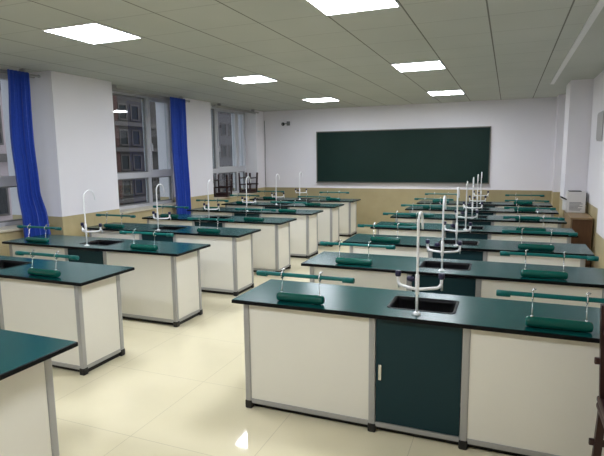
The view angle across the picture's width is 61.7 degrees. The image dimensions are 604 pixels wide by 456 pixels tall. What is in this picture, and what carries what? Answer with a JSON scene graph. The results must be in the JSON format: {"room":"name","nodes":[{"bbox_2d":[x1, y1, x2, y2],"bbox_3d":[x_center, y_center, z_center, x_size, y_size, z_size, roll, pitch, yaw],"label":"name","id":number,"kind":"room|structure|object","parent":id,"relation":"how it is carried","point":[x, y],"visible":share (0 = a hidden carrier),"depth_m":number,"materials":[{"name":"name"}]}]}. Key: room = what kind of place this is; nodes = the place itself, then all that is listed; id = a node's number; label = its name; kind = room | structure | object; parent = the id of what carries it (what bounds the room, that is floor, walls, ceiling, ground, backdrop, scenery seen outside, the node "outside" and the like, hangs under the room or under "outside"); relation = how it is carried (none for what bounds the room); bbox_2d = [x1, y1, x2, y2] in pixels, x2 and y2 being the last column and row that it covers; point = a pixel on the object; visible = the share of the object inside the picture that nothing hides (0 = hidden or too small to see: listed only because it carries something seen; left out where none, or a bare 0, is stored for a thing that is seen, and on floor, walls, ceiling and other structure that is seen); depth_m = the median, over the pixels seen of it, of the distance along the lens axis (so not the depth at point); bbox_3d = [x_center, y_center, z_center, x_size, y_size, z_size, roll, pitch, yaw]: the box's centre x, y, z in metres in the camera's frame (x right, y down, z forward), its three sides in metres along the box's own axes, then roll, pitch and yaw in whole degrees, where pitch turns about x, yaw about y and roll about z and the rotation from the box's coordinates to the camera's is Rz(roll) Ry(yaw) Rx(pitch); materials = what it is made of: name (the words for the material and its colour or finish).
{"room":"science classroom","nodes":[
{"label":"science classroom","id":0,"kind":"room"},
{"bbox_2d":[0,71,264,255],"bbox_3d":[-4.046,-0.475,5.684,0.920,2.787,15.520,3,9,22],"label":"wall","id":1,"kind":"structure","parent":0,"point":[73,115],"depth_m":7.06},
{"bbox_2d":[0,73,22,226],"bbox_3d":[-4.095,-0.904,5.800,0.128,1.955,2.110,3,9,22],"label":"window","id":2,"kind":"structure","parent":1,"relation":"in","point":[5,181],"depth_m":6.54,"materials":[{"name":"grey plastic"}]},
{"bbox_2d":[0,223,49,232],"bbox_3d":[-4.019,0.082,5.912,0.545,0.030,2.106,3,9,22],"label":"sill","id":3,"kind":"structure","parent":1,"relation":"attached to","point":[11,228],"depth_m":6.32,"materials":[{"name":"stone"}]},
{"bbox_2d":[112,91,173,209],"bbox_3d":[-2.900,-1.328,8.722,0.128,1.955,2.120,3,9,22],"label":"window","id":4,"kind":"structure","parent":1,"relation":"in","point":[149,173],"depth_m":9.10,"materials":[{"name":"grey plastic"}]},
{"bbox_2d":[120,202,175,214],"bbox_3d":[-2.815,-0.346,8.857,0.545,0.030,2.166,3,9,22],"label":"sill","id":5,"kind":"structure","parent":1,"relation":"attached to","point":[145,208],"depth_m":8.66,"materials":[{"name":"stone"}]},
{"bbox_2d":[211,106,245,193],"bbox_3d":[-1.771,-1.729,11.483,0.128,1.955,2.000,3,9,22],"label":"window","id":6,"kind":"structure","parent":1,"relation":"in","point":[236,168],"depth_m":11.89,"materials":[{"name":"grey plastic"}]},
{"bbox_2d":[214,192,257,199],"bbox_3d":[-1.696,-0.744,11.595,0.545,0.030,1.996,3,9,22],"label":"sill","id":7,"kind":"structure","parent":1,"relation":"attached to","point":[215,198],"depth_m":11.46,"materials":[{"name":"stone"}]},
{"bbox_2d":[213,174,232,196],"bbox_3d":[-1.736,-0.933,11.105,0.372,0.480,0.350,1,8,11],"label":"wooden stool","id":8,"kind":"object","parent":7,"relation":"on","point":[219,194],"visible":0.86,"depth_m":11.01,"materials":[{"name":"red wood"}]},
{"bbox_2d":[238,172,257,192],"bbox_3d":[-1.296,-1.093,12.209,0.372,0.480,0.350,3,9,28],"label":"wooden stool","id":9,"kind":"object","parent":7,"relation":"on","point":[249,190],"visible":0.87,"depth_m":12.15,"materials":[{"name":"red wood"}]},
{"bbox_2d":[52,227,512,455],"bbox_3d":[-0.886,1.118,4.623,7.700,0.150,15.920,3,9,22],"label":"floor","id":10,"kind":"structure","parent":0,"point":[181,390],"depth_m":3.38,"materials":[{"name":"tile"}]},
{"bbox_2d":[0,329,77,455],"bbox_3d":[-2.354,0.936,2.795,2.397,0.754,0.591,3,9,22],"label":"lab bench","id":11,"kind":"object","parent":10,"relation":"on","point":[28,421],"visible":1,"depth_m":2.42,"materials":[{"name":"laminate"}]},
{"bbox_2d":[0,329,77,380],"bbox_3d":[-2.359,0.578,2.745,2.397,0.024,0.591,3,9,22],"label":"countertop","id":12,"kind":"structure","parent":11,"relation":"on","point":[19,351],"depth_m":2.47,"materials":[{"name":"green laminate"}]},
{"bbox_2d":[0,256,134,375],"bbox_3d":[-2.646,0.694,4.545,2.397,0.754,0.591,3,9,22],"label":"lab bench","id":13,"kind":"object","parent":10,"relation":"on","point":[82,305],"visible":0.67,"depth_m":4.06,"materials":[{"name":"laminate"}]},
{"bbox_2d":[0,259,31,268],"bbox_3d":[-2.660,0.419,4.521,0.407,0.203,0.293,3,9,22],"label":"sink basin","id":14,"kind":"object","parent":13,"relation":"in","point":[4,263],"depth_m":4.65,"materials":[{"name":"black metal"}]},
{"bbox_2d":[15,249,78,276],"bbox_3d":[-2.028,0.279,4.005,0.658,0.207,0.069,3,9,22],"label":"lamp","id":15,"kind":"object","parent":13,"relation":"on","point":[32,271],"visible":1,"depth_m":3.98,"materials":[{"name":"green plastic"}]},
{"bbox_2d":[0,256,134,285],"bbox_3d":[-2.651,0.336,4.495,2.397,0.024,0.591,3,9,22],"label":"countertop","id":16,"kind":"structure","parent":13,"relation":"on","point":[72,273],"depth_m":4.18,"materials":[{"name":"green laminate"}]},
{"bbox_2d":[2,234,210,326],"bbox_3d":[-2.196,0.534,5.646,2.397,0.754,0.591,3,9,22],"label":"lab bench","id":17,"kind":"object","parent":10,"relation":"on","point":[164,286],"visible":0.48,"depth_m":5.20,"materials":[{"name":"laminate"}]},
{"bbox_2d":[17,224,61,242],"bbox_3d":[-2.945,0.059,5.656,0.658,0.207,0.069,3,9,22],"label":"lamp","id":18,"kind":"object","parent":17,"relation":"on","point":[28,239],"visible":1,"depth_m":5.64,"materials":[{"name":"green plastic"}]},
{"bbox_2d":[81,190,102,245],"bbox_3d":[-2.272,-0.115,5.446,0.240,0.595,0.188,-3,8,-14],"label":"faucet","id":19,"kind":"object","parent":17,"relation":"on","point":[83,225],"visible":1,"depth_m":5.39,"materials":[{"name":"white metal"}]},
{"bbox_2d":[80,240,124,245],"bbox_3d":[-2.210,0.260,5.621,0.407,0.203,0.293,3,9,22],"label":"sink basin","id":20,"kind":"object","parent":17,"relation":"in","point":[93,242],"depth_m":5.72,"materials":[{"name":"black metal"}]},
{"bbox_2d":[2,234,210,256],"bbox_3d":[-2.201,0.176,5.596,2.397,0.024,0.591,3,9,22],"label":"countertop","id":21,"kind":"structure","parent":17,"relation":"on","point":[176,249],"depth_m":5.44,"materials":[{"name":"green laminate"}]},
{"bbox_2d":[119,229,173,250],"bbox_3d":[-1.578,0.119,5.106,0.658,0.207,0.069,3,9,22],"label":"lamp","id":22,"kind":"object","parent":17,"relation":"on","point":[154,247],"visible":1,"depth_m":5.09,"materials":[{"name":"green plastic"}]},
{"bbox_2d":[84,222,260,295],"bbox_3d":[-1.746,0.374,6.747,2.397,0.754,0.591,3,9,22],"label":"lab bench","id":23,"kind":"object","parent":10,"relation":"on","point":[226,266],"visible":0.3,"depth_m":6.26,"materials":[{"name":"laminate"}]},
{"bbox_2d":[96,212,135,228],"bbox_3d":[-2.495,-0.101,6.757,0.658,0.207,0.069,3,9,22],"label":"lamp","id":24,"kind":"object","parent":23,"relation":"on","point":[106,225],"visible":1,"depth_m":6.74,"materials":[{"name":"green plastic"}]},
{"bbox_2d":[152,184,170,230],"bbox_3d":[-1.820,-0.275,6.545,0.188,0.595,0.240,-6,9,-32],"label":"faucet","id":25,"kind":"object","parent":23,"relation":"on","point":[153,212],"visible":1,"depth_m":6.49,"materials":[{"name":"white metal"}]},
{"bbox_2d":[151,226,186,229],"bbox_3d":[-1.760,0.100,6.722,0.407,0.203,0.293,3,9,22],"label":"sink basin","id":26,"kind":"object","parent":23,"relation":"in","point":[160,227],"depth_m":6.83,"materials":[{"name":"black metal"}]},
{"bbox_2d":[84,222,260,237],"bbox_3d":[-1.751,0.016,6.697,2.397,0.024,0.591,3,9,22],"label":"countertop","id":27,"kind":"structure","parent":23,"relation":"on","point":[190,230],"depth_m":6.52,"materials":[{"name":"green laminate"}]},
{"bbox_2d":[187,216,233,233],"bbox_3d":[-1.128,-0.041,6.207,0.658,0.207,0.069,3,9,22],"label":"lamp","id":28,"kind":"object","parent":23,"relation":"on","point":[200,230],"visible":1,"depth_m":6.20,"materials":[{"name":"green plastic"}]},
{"bbox_2d":[142,214,296,271],"bbox_3d":[-1.296,0.214,7.848,2.397,0.754,0.591,3,9,22],"label":"lab bench","id":29,"kind":"object","parent":10,"relation":"on","point":[271,245],"visible":0.34,"depth_m":7.34,"materials":[{"name":"laminate"}]},
{"bbox_2d":[153,204,188,217],"bbox_3d":[-2.045,-0.261,7.858,0.658,0.207,0.069,3,9,22],"label":"lamp","id":30,"kind":"object","parent":29,"relation":"on","point":[162,215],"visible":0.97,"depth_m":7.84,"materials":[{"name":"green plastic"}]},
{"bbox_2d":[203,179,219,217],"bbox_3d":[-1.372,-0.435,7.647,0.240,0.595,0.188,-3,8,-14],"label":"faucet","id":31,"kind":"object","parent":29,"relation":"on","point":[218,204],"visible":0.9,"depth_m":7.59,"materials":[{"name":"white metal"}]},
{"bbox_2d":[204,216,231,218],"bbox_3d":[-1.310,-0.060,7.823,0.407,0.203,0.293,3,9,22],"label":"sink basin","id":32,"kind":"object","parent":29,"relation":"in","point":[220,217],"depth_m":7.94,"materials":[{"name":"black plastic"}]},
{"bbox_2d":[142,214,296,224],"bbox_3d":[-1.300,-0.144,7.797,2.397,0.024,0.591,3,9,22],"label":"countertop","id":33,"kind":"structure","parent":29,"relation":"on","point":[181,217],"depth_m":7.61,"materials":[{"name":"green laminate"}]},
{"bbox_2d":[235,207,275,221],"bbox_3d":[-0.678,-0.201,7.308,0.658,0.207,0.069,3,9,22],"label":"lamp","id":34,"kind":"object","parent":29,"relation":"on","point":[260,219],"visible":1,"depth_m":7.29,"materials":[{"name":"green plastic"}]},
{"bbox_2d":[186,207,323,258],"bbox_3d":[-0.846,0.054,8.949,2.397,0.754,0.591,3,9,22],"label":"lab bench","id":35,"kind":"object","parent":10,"relation":"on","point":[304,230],"visible":0.34,"depth_m":8.43,"materials":[{"name":"laminate"}]},
{"bbox_2d":[196,198,228,209],"bbox_3d":[-1.595,-0.421,8.959,0.658,0.207,0.069,3,9,22],"label":"lamp","id":36,"kind":"object","parent":35,"relation":"on","point":[204,200],"visible":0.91,"depth_m":8.94,"materials":[{"name":"green plastic"}]},
{"bbox_2d":[241,176,255,210],"bbox_3d":[-0.922,-0.595,8.748,0.240,0.595,0.188,-3,8,-14],"label":"faucet","id":37,"kind":"object","parent":35,"relation":"on","point":[246,202],"visible":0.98,"depth_m":8.69,"materials":[{"name":"white metal"}]},
{"bbox_2d":[186,207,323,214],"bbox_3d":[-0.850,-0.304,8.898,2.397,0.024,0.591,3,9,22],"label":"countertop","id":38,"kind":"structure","parent":35,"relation":"on","point":[222,209],"depth_m":8.68,"materials":[{"name":"stone"}]},
{"bbox_2d":[270,200,306,212],"bbox_3d":[-0.228,-0.361,8.409,0.658,0.207,0.069,3,9,22],"label":"lamp","id":39,"kind":"object","parent":35,"relation":"on","point":[280,201],"visible":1,"depth_m":8.40,"materials":[{"name":"green plastic"}]},
{"bbox_2d":[221,201,343,246],"bbox_3d":[-0.396,-0.105,10.049,2.397,0.754,0.591,3,9,22],"label":"lab bench","id":40,"kind":"object","parent":10,"relation":"on","point":[328,220],"visible":0.28,"depth_m":9.54,"materials":[{"name":"laminate"}]},
{"bbox_2d":[230,193,259,203],"bbox_3d":[-1.145,-0.581,10.060,0.658,0.207,0.069,3,9,22],"label":"lamp","id":41,"kind":"object","parent":40,"relation":"on","point":[249,195],"visible":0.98,"depth_m":10.05,"materials":[{"name":"green plastic"}]},
{"bbox_2d":[221,201,343,207],"bbox_3d":[-0.400,-0.464,9.999,2.397,0.024,0.591,3,9,22],"label":"countertop","id":42,"kind":"structure","parent":40,"relation":"on","point":[323,205],"depth_m":9.77,"materials":[{"name":"stone"}]},
{"bbox_2d":[298,195,330,205],"bbox_3d":[0.222,-0.521,9.510,0.658,0.207,0.069,3,9,22],"label":"lamp","id":43,"kind":"object","parent":40,"relation":"on","point":[306,196],"visible":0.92,"depth_m":9.49,"materials":[{"name":"green plastic"}]},
{"bbox_2d":[249,197,360,236],"bbox_3d":[0.054,-0.265,11.150,2.397,0.754,0.591,3,9,22],"label":"lab bench","id":44,"kind":"object","parent":10,"relation":"on","point":[347,212],"visible":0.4,"depth_m":10.61,"materials":[{"name":"laminate"}]},
{"bbox_2d":[257,190,283,198],"bbox_3d":[-0.695,-0.741,11.161,0.658,0.207,0.069,3,9,22],"label":"lamp","id":45,"kind":"object","parent":44,"relation":"on","point":[264,191],"visible":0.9,"depth_m":11.16,"materials":[{"name":"green plastic"}]},
{"bbox_2d":[249,197,360,201],"bbox_3d":[0.050,-0.624,11.100,2.397,0.024,0.591,3,9,22],"label":"countertop","id":46,"kind":"structure","parent":44,"relation":"on","point":[259,198],"depth_m":10.91,"materials":[{"name":"green laminate"}]},
{"bbox_2d":[319,191,348,200],"bbox_3d":[0.672,-0.680,10.610,0.658,0.207,0.069,3,9,22],"label":"lamp","id":47,"kind":"object","parent":44,"relation":"on","point":[327,192],"visible":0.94,"depth_m":10.59,"materials":[{"name":"green plastic"}]},
{"bbox_2d":[231,279,603,455],"bbox_3d":[0.767,0.845,3.171,2.397,0.754,0.591,3,9,22],"label":"lab bench","id":48,"kind":"object","parent":10,"relation":"on","point":[466,371],"visible":1,"depth_m":2.94,"materials":[{"name":"green laminate"}]},
{"bbox_2d":[256,269,354,304],"bbox_3d":[0.009,0.369,3.186,0.658,0.207,0.069,3,9,22],"label":"lamp","id":49,"kind":"object","parent":48,"relation":"on","point":[281,296],"visible":1,"depth_m":3.17,"materials":[{"name":"green plastic"}]},
{"bbox_2d":[231,279,599,342],"bbox_3d":[0.763,0.487,3.121,2.397,0.024,0.591,3,9,22],"label":"countertop","id":50,"kind":"structure","parent":48,"relation":"on","point":[475,313],"depth_m":3.04,"materials":[{"name":"green laminate"}]},
{"bbox_2d":[395,211,444,315],"bbox_3d":[0.691,0.196,2.971,0.240,0.595,0.188,-3,8,-14],"label":"faucet","id":51,"kind":"object","parent":48,"relation":"on","point":[441,277],"visible":1,"depth_m":2.92,"materials":[{"name":"white metal"}]},
{"bbox_2d":[387,295,458,313],"bbox_3d":[0.754,0.571,3.147,0.407,0.203,0.293,3,9,22],"label":"sink basin","id":52,"kind":"object","parent":48,"relation":"in","point":[395,302],"depth_m":3.23,"materials":[{"name":"black metal"}]},
{"bbox_2d":[496,288,603,332],"bbox_3d":[1.363,0.429,2.641,0.658,0.207,0.069,3,9,22],"label":"lamp","id":53,"kind":"object","parent":48,"relation":"on","point":[531,321],"visible":1,"depth_m":2.64,"materials":[{"name":"green plastic"}]},
{"bbox_2d":[301,251,603,307],"bbox_3d":[1.217,0.685,4.272,2.397,0.754,0.591,3,9,22],"label":"lab bench","id":54,"kind":"object","parent":10,"relation":"on","point":[471,278],"visible":0.18,"depth_m":4.04,"materials":[{"name":"laminate"}]},
{"bbox_2d":[320,240,395,265],"bbox_3d":[0.459,0.209,4.287,0.658,0.207,0.069,3,9,22],"label":"lamp","id":55,"kind":"object","parent":54,"relation":"on","point":[339,260],"visible":1,"depth_m":4.27,"materials":[{"name":"green plastic"}]},
{"bbox_2d":[426,196,461,270],"bbox_3d":[1.141,0.036,4.072,0.240,0.595,0.188,-3,8,-14],"label":"faucet","id":56,"kind":"object","parent":54,"relation":"on","point":[442,251],"visible":1,"depth_m":4.02,"materials":[{"name":"white metal"}]},
{"bbox_2d":[419,260,471,270],"bbox_3d":[1.204,0.411,4.248,0.407,0.203,0.293,3,9,22],"label":"sink basin","id":57,"kind":"object","parent":54,"relation":"in","point":[428,264],"depth_m":4.33,"materials":[{"name":"black metal"}]},
{"bbox_2d":[301,251,603,287],"bbox_3d":[1.213,0.327,4.222,2.397,0.024,0.591,3,9,22],"label":"countertop","id":58,"kind":"structure","parent":54,"relation":"on","point":[487,270],"depth_m":4.10,"materials":[{"name":"green laminate"}]},
{"bbox_2d":[500,249,598,279],"bbox_3d":[1.813,0.269,3.741,0.658,0.207,0.069,3,9,22],"label":"lamp","id":59,"kind":"object","parent":54,"relation":"on","point":[524,272],"visible":1,"depth_m":3.73,"materials":[{"name":"green plastic"}]},
{"bbox_2d":[343,234,594,266],"bbox_3d":[1.667,0.525,5.373,2.397,0.754,0.591,3,9,22],"label":"lab bench","id":60,"kind":"object","parent":10,"relation":"on","point":[471,249],"visible":0.17,"depth_m":5.13,"materials":[{"name":"laminate"}]},
{"bbox_2d":[357,223,416,242],"bbox_3d":[0.909,0.049,5.387,0.658,0.207,0.069,3,9,22],"label":"lamp","id":61,"kind":"object","parent":60,"relation":"on","point":[373,238],"visible":0.95,"depth_m":5.37,"materials":[{"name":"green plastic"}]},
{"bbox_2d":[444,187,471,245],"bbox_3d":[1.593,-0.124,5.172,0.188,0.595,0.240,-6,9,-32],"label":"faucet","id":62,"kind":"object","parent":60,"relation":"on","point":[456,230],"visible":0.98,"depth_m":5.12,"materials":[{"name":"white metal"}]},
{"bbox_2d":[438,239,479,245],"bbox_3d":[1.654,0.251,5.349,0.407,0.203,0.293,3,9,22],"label":"sink basin","id":63,"kind":"object","parent":60,"relation":"in","point":[446,241],"depth_m":5.43,"materials":[{"name":"black plastic"}]},
{"bbox_2d":[343,234,594,255],"bbox_3d":[1.663,0.167,5.323,2.397,0.024,0.591,3,9,22],"label":"countertop","id":64,"kind":"structure","parent":60,"relation":"on","point":[406,241],"depth_m":5.19,"materials":[{"name":"green laminate"}]},
{"bbox_2d":[502,228,577,250],"bbox_3d":[2.263,0.109,4.842,0.658,0.207,0.069,3,9,22],"label":"lamp","id":65,"kind":"object","parent":60,"relation":"on","point":[521,245],"visible":1,"depth_m":4.83,"materials":[{"name":"green plastic"}]},
{"bbox_2d":[370,221,577,243],"bbox_3d":[2.117,0.365,6.474,2.397,0.754,0.591,3,9,22],"label":"lab bench","id":66,"kind":"object","parent":10,"relation":"on","point":[486,232],"visible":0.16,"depth_m":6.24,"materials":[{"name":"laminate"}]},
{"bbox_2d":[383,211,434,225],"bbox_3d":[1.359,-0.111,6.488,0.658,0.207,0.069,3,9,22],"label":"lamp","id":67,"kind":"object","parent":66,"relation":"on","point":[384,213],"visible":0.84,"depth_m":6.48,"materials":[{"name":"green plastic"}]},
{"bbox_2d":[455,181,478,229],"bbox_3d":[2.041,-0.284,6.274,0.240,0.595,0.188,-3,8,-14],"label":"faucet","id":68,"kind":"object","parent":66,"relation":"on","point":[477,211],"visible":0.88,"depth_m":6.22,"materials":[{"name":"white metal"}]},
{"bbox_2d":[450,225,484,229],"bbox_3d":[2.104,0.091,6.449,0.407,0.203,0.293,3,9,22],"label":"sink basin","id":69,"kind":"object","parent":66,"relation":"in","point":[459,226],"depth_m":6.52,"materials":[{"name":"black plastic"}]},
{"bbox_2d":[370,221,577,236],"bbox_3d":[2.113,0.007,6.424,2.397,0.024,0.591,3,9,22],"label":"countertop","id":70,"kind":"structure","parent":66,"relation":"on","point":[489,229],"depth_m":6.30,"materials":[{"name":"green laminate"}]},
{"bbox_2d":[503,214,564,230],"bbox_3d":[2.713,-0.051,5.943,0.658,0.207,0.069,3,9,22],"label":"lamp","id":71,"kind":"object","parent":66,"relation":"on","point":[504,217],"visible":0.85,"depth_m":5.93,"materials":[{"name":"green plastic"}]},
{"bbox_2d":[390,212,566,227],"bbox_3d":[2.567,0.205,7.575,2.397,0.754,0.591,3,9,22],"label":"lab bench","id":72,"kind":"object","parent":10,"relation":"on","point":[494,220],"visible":0.16,"depth_m":7.28,"materials":[{"name":"laminate"}]},
{"bbox_2d":[401,203,444,216],"bbox_3d":[1.809,-0.271,7.589,0.658,0.207,0.069,3,9,22],"label":"lamp","id":73,"kind":"object","parent":72,"relation":"on","point":[403,205],"visible":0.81,"depth_m":7.59,"materials":[{"name":"green plastic"}]},
{"bbox_2d":[463,177,482,218],"bbox_3d":[2.491,-0.444,7.374,0.240,0.595,0.188,-3,8,-14],"label":"faucet","id":74,"kind":"object","parent":72,"relation":"on","point":[472,207],"visible":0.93,"depth_m":7.32,"materials":[{"name":"white metal"}]},
{"bbox_2d":[460,215,487,217],"bbox_3d":[2.554,-0.069,7.550,0.407,0.203,0.293,3,9,22],"label":"sink basin","id":75,"kind":"object","parent":72,"relation":"in","point":[460,215],"depth_m":7.65,"materials":[{"name":"black plastic"}]},
{"bbox_2d":[504,205,555,220],"bbox_3d":[3.163,-0.211,7.044,0.658,0.207,0.069,3,9,22],"label":"lamp","id":76,"kind":"object","parent":72,"relation":"on","point":[538,207],"visible":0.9,"depth_m":7.04,"materials":[{"name":"green plastic"}]},
{"bbox_2d":[405,206,558,216],"bbox_3d":[3.017,0.045,8.676,2.397,0.754,0.591,3,9,22],"label":"lab bench","id":77,"kind":"object","parent":10,"relation":"on","point":[449,210],"visible":0.14,"depth_m":8.39,"materials":[{"name":"laminate"}]},
{"bbox_2d":[414,197,453,208],"bbox_3d":[2.259,-0.430,8.690,0.658,0.207,0.069,3,9,22],"label":"lamp","id":78,"kind":"object","parent":77,"relation":"on","point":[440,198],"visible":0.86,"depth_m":8.68,"materials":[{"name":"green plastic"}]},
{"bbox_2d":[469,174,486,209],"bbox_3d":[2.944,-0.604,8.474,0.188,0.595,0.240,-6,9,-32],"label":"faucet","id":79,"kind":"object","parent":77,"relation":"on","point":[485,197],"visible":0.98,"depth_m":8.42,"materials":[{"name":"white metal"}]},
{"bbox_2d":[505,198,548,211],"bbox_3d":[3.614,-0.371,8.145,0.658,0.207,0.069,3,9,22],"label":"lamp","id":80,"kind":"object","parent":77,"relation":"on","point":[516,200],"visible":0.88,"depth_m":8.12,"materials":[{"name":"green plastic"}]},
{"bbox_2d":[417,200,552,207],"bbox_3d":[3.467,-0.114,9.777,2.397,0.754,0.591,3,9,22],"label":"lab bench","id":81,"kind":"object","parent":10,"relation":"on","point":[422,202],"visible":0.22,"depth_m":9.54,"materials":[{"name":"laminate"}]},
{"bbox_2d":[425,192,456,202],"bbox_3d":[2.709,-0.590,9.791,0.658,0.207,0.069,3,9,22],"label":"lamp","id":82,"kind":"object","parent":81,"relation":"on","point":[434,193],"visible":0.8,"depth_m":9.80,"materials":[{"name":"green plastic"}]},
{"bbox_2d":[473,172,488,203],"bbox_3d":[3.394,-0.764,9.575,0.188,0.595,0.240,-6,9,-32],"label":"faucet","id":83,"kind":"object","parent":81,"relation":"on","point":[480,192],"visible":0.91,"depth_m":9.52,"materials":[{"name":"white metal"}]},
{"bbox_2d":[505,193,544,204],"bbox_3d":[4.064,-0.530,9.246,0.658,0.207,0.069,3,9,22],"label":"lamp","id":84,"kind":"object","parent":81,"relation":"on","point":[518,202],"visible":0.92,"depth_m":9.24,"materials":[{"name":"green plastic"}]},
{"bbox_2d":[563,211,592,267],"bbox_3d":[4.112,0.176,7.593,0.285,0.770,0.970,3,9,22],"label":"base cabinet","id":85,"kind":"object","parent":10,"relation":"on","point":[581,223],"visible":0.56,"depth_m":7.15,"materials":[{"name":"brown wood"}]},
{"bbox_2d":[560,190,586,212],"bbox_3d":[4.189,-0.413,7.825,0.351,0.330,0.231,3,9,22],"label":"carton","id":86,"kind":"object","parent":85,"relation":"on","point":[575,201],"visible":1,"depth_m":7.72,"materials":[{"name":"cardboard"}]},
{"bbox_2d":[588,402,603,455],"bbox_3d":[1.515,1.101,2.266,0.372,0.480,0.350,3,9,22],"label":"wooden stool","id":87,"kind":"object","parent":10,"relation":"on","point":[597,442],"visible":0.94,"depth_m":2.43,"materials":[{"name":"red wood"}]},
{"bbox_2d":[594,304,603,418],"bbox_3d":[1.509,0.625,2.199,0.372,0.480,0.350,3,9,22],"label":"wooden stool","id":88,"kind":"object","parent":87,"relation":"on","point":[599,360],"visible":1,"depth_m":2.38,"materials":[{"name":"red wood"}]},
{"bbox_2d":[0,0,603,111],"bbox_3d":[-0.921,-1.790,4.215,7.700,0.150,15.920,3,9,22],"label":"ceiling","id":89,"kind":"structure","parent":0,"point":[488,49],"depth_m":5.27,"materials":[{"name":"paint"}]},
{"bbox_2d":[0,68,40,77],"bbox_3d":[-3.757,-1.824,5.555,0.091,0.087,2.020,3,9,22],"label":"curtain rod","id":90,"kind":"object","parent":89,"relation":"attached to","point":[22,69],"visible":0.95,"depth_m":6.26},
{"bbox_2d":[7,69,50,237],"bbox_3d":[-3.385,-0.694,6.370,0.105,2.455,0.543,3,9,22],"label":"curtain","id":91,"kind":"object","parent":90,"relation":"hanging from","point":[33,210],"visible":0.74,"depth_m":6.24,"materials":[{"name":"blue fabric"}]},
{"bbox_2d":[42,22,142,43],"bbox_3d":[-1.868,-1.743,4.547,0.592,0.012,0.592,3,9,22],"label":"recessed light","id":92,"kind":"object","parent":89,"relation":"in","point":[91,32],"visible":1,"depth_m":4.51,"materials":[{"name":"white plastic"}]},
{"bbox_2d":[112,85,189,101],"bbox_3d":[-2.546,-2.254,8.518,0.091,0.087,2.180,3,9,22],"label":"curtain rod","id":93,"kind":"object","parent":89,"relation":"attached to","point":[114,87],"visible":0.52,"depth_m":8.25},
{"bbox_2d":[170,97,190,213],"bbox_3d":[-2.199,-1.116,9.270,0.105,2.455,0.521,3,9,22],"label":"curtain","id":94,"kind":"object","parent":93,"relation":"hanging from","point":[177,105],"visible":0.82,"depth_m":9.20,"materials":[{"name":"blue fabric"}]},
{"bbox_2d":[212,103,258,113],"bbox_3d":[-1.441,-2.647,11.220,0.091,0.087,1.970,3,9,22],"label":"curtain rod","id":95,"kind":"object","parent":89,"relation":"attached to","point":[218,105],"visible":1,"depth_m":11.09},
{"bbox_2d":[222,75,277,83],"bbox_3d":[-0.743,-2.143,7.299,0.592,0.012,0.592,3,9,22],"label":"recessed light","id":96,"kind":"object","parent":89,"relation":"in","point":[250,78],"visible":1,"depth_m":7.28,"materials":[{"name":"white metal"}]},
{"bbox_2d":[302,97,339,101],"bbox_3d":[0.383,-2.543,10.051,0.592,0.012,0.592,3,9,22],"label":"recessed light","id":97,"kind":"object","parent":89,"relation":"in","point":[328,99],"visible":1,"depth_m":9.98,"materials":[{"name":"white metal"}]},
{"bbox_2d":[306,0,400,15],"bbox_3d":[0.357,-1.645,3.652,0.592,0.012,0.592,3,9,22],"label":"recessed light","id":98,"kind":"object","parent":89,"relation":"in","point":[327,7],"visible":1,"depth_m":3.78,"materials":[{"name":"white plastic"}]},
{"bbox_2d":[391,60,445,71],"bbox_3d":[1.482,-2.045,6.404,0.592,0.012,0.592,3,9,22],"label":"recessed light","id":99,"kind":"object","parent":89,"relation":"in","point":[436,64],"visible":1,"depth_m":6.38,"materials":[{"name":"white plastic"}]},
{"bbox_2d":[427,90,464,95],"bbox_3d":[2.607,-2.444,9.156,0.592,0.012,0.592,3,9,22],"label":"recessed light","id":100,"kind":"object","parent":89,"relation":"in","point":[448,92],"visible":1,"depth_m":9.10,"materials":[{"name":"white plastic"}]},
{"bbox_2d":[550,0,603,83],"bbox_3d":[1.534,-1.435,2.053,0.055,0.012,13.300,3,9,22],"label":"trim","id":101,"kind":"structure","parent":89,"relation":"attached to","point":[600,4],"depth_m":4.81,"materials":[{"name":"white metal"}]},
{"bbox_2d":[263,97,556,227],"bbox_3d":[2.044,-1.383,11.630,7.700,2.787,0.200,3,9,22],"label":"wall","id":102,"kind":"structure","parent":0,"point":[522,130],"depth_m":11.23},
{"bbox_2d":[316,126,490,183],"bbox_3d":[2.154,-1.638,11.392,3.910,1.255,0.083,3,9,22],"label":"blackboard","id":103,"kind":"object","parent":102,"relation":"attached to","point":[451,155],"visible":1,"depth_m":11.35,"materials":[{"name":"green metal"}]},
{"bbox_2d":[551,70,603,268],"bbox_3d":[2.410,-0.190,3.086,0.550,2.787,15.520,3,9,22],"label":"wall","id":104,"kind":"structure","parent":0,"point":[578,159],"depth_m":7.82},
{"bbox_2d":[596,111,603,140],"bbox_3d":[3.962,-1.346,6.687,0.054,0.380,0.500,3,9,22],"label":"electrical box","id":105,"kind":"object","parent":104,"relation":"attached to","point":[600,118],"visible":0.99,"depth_m":6.65,"materials":[{"name":"grey paint"}]},
{"label":"outside","id":106,"kind":"structure","parent":0,"visible":0},
{"bbox_3d":[-28.753,4.885,45.168,73.400,0.200,120.000,3,9,22],"label":"ground","id":107,"kind":"structure","parent":106,"visible":0},
{"bbox_2d":[0,84,12,220],"bbox_3d":[-17.684,-3.236,22.185,10.400,22.000,10.300,3,9,22],"label":"apartment building","id":108,"kind":"structure","parent":107,"relation":"on","point":[5,195],"depth_m":21.63,"materials":[{"name":"concrete"}]},
{"bbox_2d":[112,95,159,205],"bbox_3d":[-14.262,-4.433,30.423,10.500,22.000,5.700,3,9,22],"label":"apartment building","id":109,"kind":"structure","parent":107,"relation":"on","point":[128,126],"depth_m":28.85,"materials":[{"name":"concrete"}]},
{"bbox_2d":[211,112,233,191],"bbox_3d":[-10.492,-5.810,39.909,10.300,22.000,4.900,3,9,22],"label":"apartment building","id":110,"kind":"structure","parent":107,"relation":"on","point":[224,119],"depth_m":38.34,"materials":[{"name":"concrete"}]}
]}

